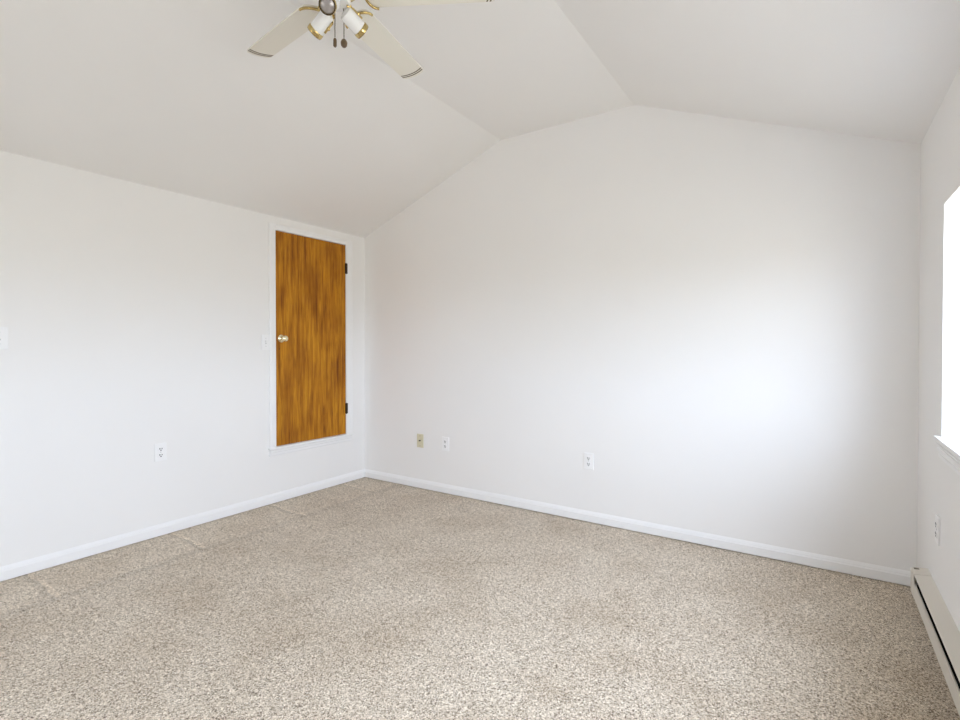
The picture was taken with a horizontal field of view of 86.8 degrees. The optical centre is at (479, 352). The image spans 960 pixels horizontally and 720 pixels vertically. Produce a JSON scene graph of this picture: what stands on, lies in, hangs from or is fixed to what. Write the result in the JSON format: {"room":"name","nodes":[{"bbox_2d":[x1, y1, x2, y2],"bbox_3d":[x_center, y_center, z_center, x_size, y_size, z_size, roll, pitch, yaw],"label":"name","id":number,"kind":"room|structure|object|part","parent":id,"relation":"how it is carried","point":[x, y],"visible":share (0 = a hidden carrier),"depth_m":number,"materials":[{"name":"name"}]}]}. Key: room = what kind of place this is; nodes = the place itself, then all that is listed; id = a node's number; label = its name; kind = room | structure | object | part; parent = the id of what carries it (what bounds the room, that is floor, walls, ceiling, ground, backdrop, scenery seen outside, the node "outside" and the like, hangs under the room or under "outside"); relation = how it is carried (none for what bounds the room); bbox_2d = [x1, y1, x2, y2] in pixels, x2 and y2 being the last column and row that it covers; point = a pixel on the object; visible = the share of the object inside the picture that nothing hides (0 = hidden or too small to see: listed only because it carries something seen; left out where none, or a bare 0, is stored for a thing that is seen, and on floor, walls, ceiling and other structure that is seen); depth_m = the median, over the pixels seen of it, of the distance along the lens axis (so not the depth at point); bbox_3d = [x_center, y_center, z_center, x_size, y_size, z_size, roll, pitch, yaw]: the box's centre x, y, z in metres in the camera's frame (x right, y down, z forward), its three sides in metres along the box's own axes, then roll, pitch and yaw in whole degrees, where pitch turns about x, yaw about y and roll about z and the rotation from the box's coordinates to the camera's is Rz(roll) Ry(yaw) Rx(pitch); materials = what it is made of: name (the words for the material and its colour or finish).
{"room":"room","nodes":[
{"label":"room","id":0,"kind":"room"},
{"bbox_2d":[0,150,364,581],"bbox_3d":[-2.491,0.071,2.652,0.140,2.202,5.230,0,1,34],"label":"wall","id":1,"kind":"structure","parent":0,"point":[135,315],"depth_m":3.07,"materials":[{"name":"white paint"}]},
{"bbox_2d":[0,327,7,348],"bbox_3d":[-2.443,-0.073,2.580,0.018,0.114,0.070,0,1,34],"label":"light switch","id":2,"kind":"object","parent":1,"relation":"attached to","point":[3,330],"visible":1,"depth_m":2.60,"materials":[{"name":"white plastic"}]},
{"bbox_2d":[154,442,166,461],"bbox_3d":[-2.027,0.634,3.221,0.009,0.114,0.070,0,1,34],"label":"wall outlet","id":3,"kind":"object","parent":1,"relation":"attached to","point":[160,449],"visible":1,"depth_m":3.22,"materials":[{"name":"white plastic"}]},
{"bbox_2d":[0,469,364,580],"bbox_3d":[-2.427,1.132,2.621,0.014,0.068,4.950,0,1,34],"label":"baseboard","id":4,"kind":"structure","parent":1,"relation":"attached to","point":[49,560],"depth_m":3.20,"materials":[{"name":"white paint"}]},
{"bbox_2d":[261,335,268,349],"bbox_3d":[-1.613,-0.076,3.828,0.018,0.114,0.070,0,1,34],"label":"light switch","id":5,"kind":"object","parent":1,"relation":"attached to","point":[264,338],"visible":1,"depth_m":3.82,"materials":[{"name":"white plastic"}]},
{"bbox_2d":[268,222,352,447],"bbox_3d":[-1.369,-0.132,4.193,0.019,1.710,0.823,0,1,34],"label":"trim","id":6,"kind":"structure","parent":1,"relation":"attached to","point":[272,227],"depth_m":3.98,"materials":[{"name":"white paint"}]},
{"bbox_2d":[268,433,353,456],"bbox_3d":[-1.370,0.758,4.191,0.030,0.069,0.831,0,1,34],"label":"trim","id":7,"kind":"structure","parent":1,"relation":"attached to","point":[284,449],"depth_m":4.15,"materials":[{"name":"white paint"}]},
{"bbox_2d":[276,231,347,445],"bbox_3d":[-1.347,-0.108,4.174,0.075,1.656,0.706,0,1,34],"label":"door","id":8,"kind":"structure","parent":1,"relation":"in","point":[311,404],"depth_m":4.15,"materials":[{"name":"brown wood"}]},
{"bbox_3d":[-1.513,-0.107,3.913,0.063,0.061,0.061,0,1,34],"label":"knob","id":9,"kind":"part","parent":8,"relation":"part of","materials":[{"name":"gold metal"}]},
{"bbox_2d":[0,477,959,719],"bbox_3d":[-0.813,1.244,1.548,4.171,0.120,5.230,0,1,34],"label":"floor","id":10,"kind":"structure","parent":0,"point":[364,598],"depth_m":2.19,"materials":[{"name":"carpet"}]},
{"bbox_2d":[0,0,959,237],"bbox_3d":[-0.813,-1.361,1.521,4.171,0.685,5.230,0,1,34],"label":"ceiling","id":11,"kind":"structure","parent":0,"point":[169,95],"depth_m":2.56,"materials":[{"name":"white paint"}]},
{"bbox_2d":[247,0,493,78],"bbox_3d":[-0.548,-1.365,1.899,1.127,0.445,1.142,0,1,34],"label":"ceiling fan","id":12,"kind":"object","parent":11,"relation":"hanging from","point":[318,20],"visible":1,"depth_m":2.02,"materials":[{"name":"white wood"}]},
{"bbox_3d":[-0.802,-1.317,2.095,0.490,0.006,0.116,0,11,40],"label":"blade","id":13,"kind":"part","parent":12,"relation":"part of","materials":[{"name":"beige wood"}]},
{"bbox_3d":[-0.611,-1.324,1.933,0.096,0.043,0.128,1,11,40],"label":"blade arm","id":14,"kind":"part","parent":12,"relation":"part of","materials":[{"name":"gold metal"}]},
{"bbox_3d":[-0.590,-1.239,1.903,0.087,0.056,0.056,-38,-15,22],"label":"lamp shade","id":15,"kind":"part","parent":12,"relation":"part of","materials":[{"name":"white ceramic"}]},
{"bbox_3d":[-0.531,-1.227,1.791,0.051,0.051,0.079,0,39,0],"label":"bulb","id":16,"kind":"part","parent":12,"relation":"part of","materials":[{"name":"grey glass"}]},
{"bbox_3d":[-0.531,-1.238,1.804,0.056,0.056,0.082,0,39,0],"label":"lamp shade","id":17,"kind":"part","parent":12,"relation":"part of","materials":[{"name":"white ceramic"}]},
{"bbox_3d":[-0.478,-1.244,1.906,0.056,0.056,0.081,1,-25,44],"label":"lamp shade","id":18,"kind":"part","parent":12,"relation":"part of","materials":[{"name":"white ceramic"}]},
{"bbox_3d":[-0.496,-1.324,1.964,0.128,0.043,0.096,-11,-3,22],"label":"blade arm","id":19,"kind":"part","parent":12,"relation":"part of","materials":[{"name":"gold metal"}]},
{"bbox_3d":[-0.430,-1.323,1.863,0.096,0.043,0.128,0,-10,4],"label":"blade arm","id":20,"kind":"part","parent":12,"relation":"part of","materials":[{"name":"gold metal"}]},
{"bbox_3d":[-0.401,-1.318,2.195,0.116,0.006,0.490,-11,-3,22],"label":"blade","id":21,"kind":"part","parent":12,"relation":"part of","materials":[{"name":"beige wood"}]},
{"bbox_3d":[-0.181,-1.314,1.845,0.490,0.006,0.116,0,-10,4],"label":"blade","id":22,"kind":"part","parent":12,"relation":"part of","materials":[{"name":"beige wood"}]},
{"bbox_2d":[364,105,920,585],"bbox_3d":[0.597,-0.222,3.652,3.891,2.768,0.140,0,1,34],"label":"wall","id":23,"kind":"structure","parent":0,"point":[722,313],"depth_m":3.17,"materials":[{"name":"white paint"}]},
{"bbox_2d":[417,434,423,447],"bbox_3d":[-0.510,0.750,4.304,0.070,0.114,0.017,0,1,34],"label":"cable plate","id":24,"kind":"object","parent":23,"relation":"attached to","point":[420,437],"visible":1,"depth_m":4.30,"materials":[{"name":"beige plastic"}]},
{"bbox_2d":[442,437,448,450],"bbox_3d":[-0.283,0.751,4.158,0.070,0.114,0.009,0,1,34],"label":"wall outlet","id":25,"kind":"object","parent":23,"relation":"attached to","point":[445,440],"visible":1,"depth_m":4.16,"materials":[{"name":"white plastic"}]},
{"bbox_2d":[584,452,593,469],"bbox_3d":[0.744,0.746,3.474,0.070,0.114,0.009,0,1,34],"label":"wall outlet","id":26,"kind":"object","parent":23,"relation":"attached to","point":[588,457],"visible":1,"depth_m":3.47,"materials":[{"name":"white plastic"}]},
{"bbox_2d":[365,469,910,585],"bbox_3d":[0.554,1.122,3.602,3.864,0.068,0.014,0,1,34],"label":"baseboard","id":27,"kind":"structure","parent":23,"relation":"attached to","point":[888,574],"depth_m":3.15,"materials":[{"name":"white paint"}]},
{"bbox_2d":[917,68,959,631],"bbox_3d":[0.865,0.095,0.420,0.140,2.202,5.230,0,1,34],"label":"wall","id":28,"kind":"structure","parent":0,"point":[939,274],"depth_m":2.06,"materials":[{"name":"white paint"}]},
{"bbox_2d":[910,567,959,715],"bbox_3d":[1.680,1.030,1.836,0.060,0.114,1.097,0,1,34],"label":"baseboard heater","id":29,"kind":"object","parent":28,"relation":"attached to","point":[943,633],"visible":1,"depth_m":1.85,"materials":[{"name":"beige metal"}]},
{"bbox_2d":[935,514,939,545],"bbox_3d":[1.882,0.729,2.089,0.009,0.114,0.070,0,1,34],"label":"wall outlet","id":30,"kind":"object","parent":28,"relation":"attached to","point":[937,519],"visible":1,"depth_m":2.07,"materials":[{"name":"white plastic"}]},
{"bbox_2d":[933,435,959,475],"bbox_3d":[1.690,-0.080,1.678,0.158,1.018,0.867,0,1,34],"label":"window sill","id":31,"kind":"structure","parent":28,"relation":"in","point":[948,448],"depth_m":1.90,"materials":[{"name":"white plastic"}]},
{"bbox_3d":[1.675,0.355,1.693,0.121,0.022,0.867,0,1,34],"label":"sill","id":32,"kind":"part","parent":31,"relation":"part of","materials":[{"name":"white paint"}]}
]}

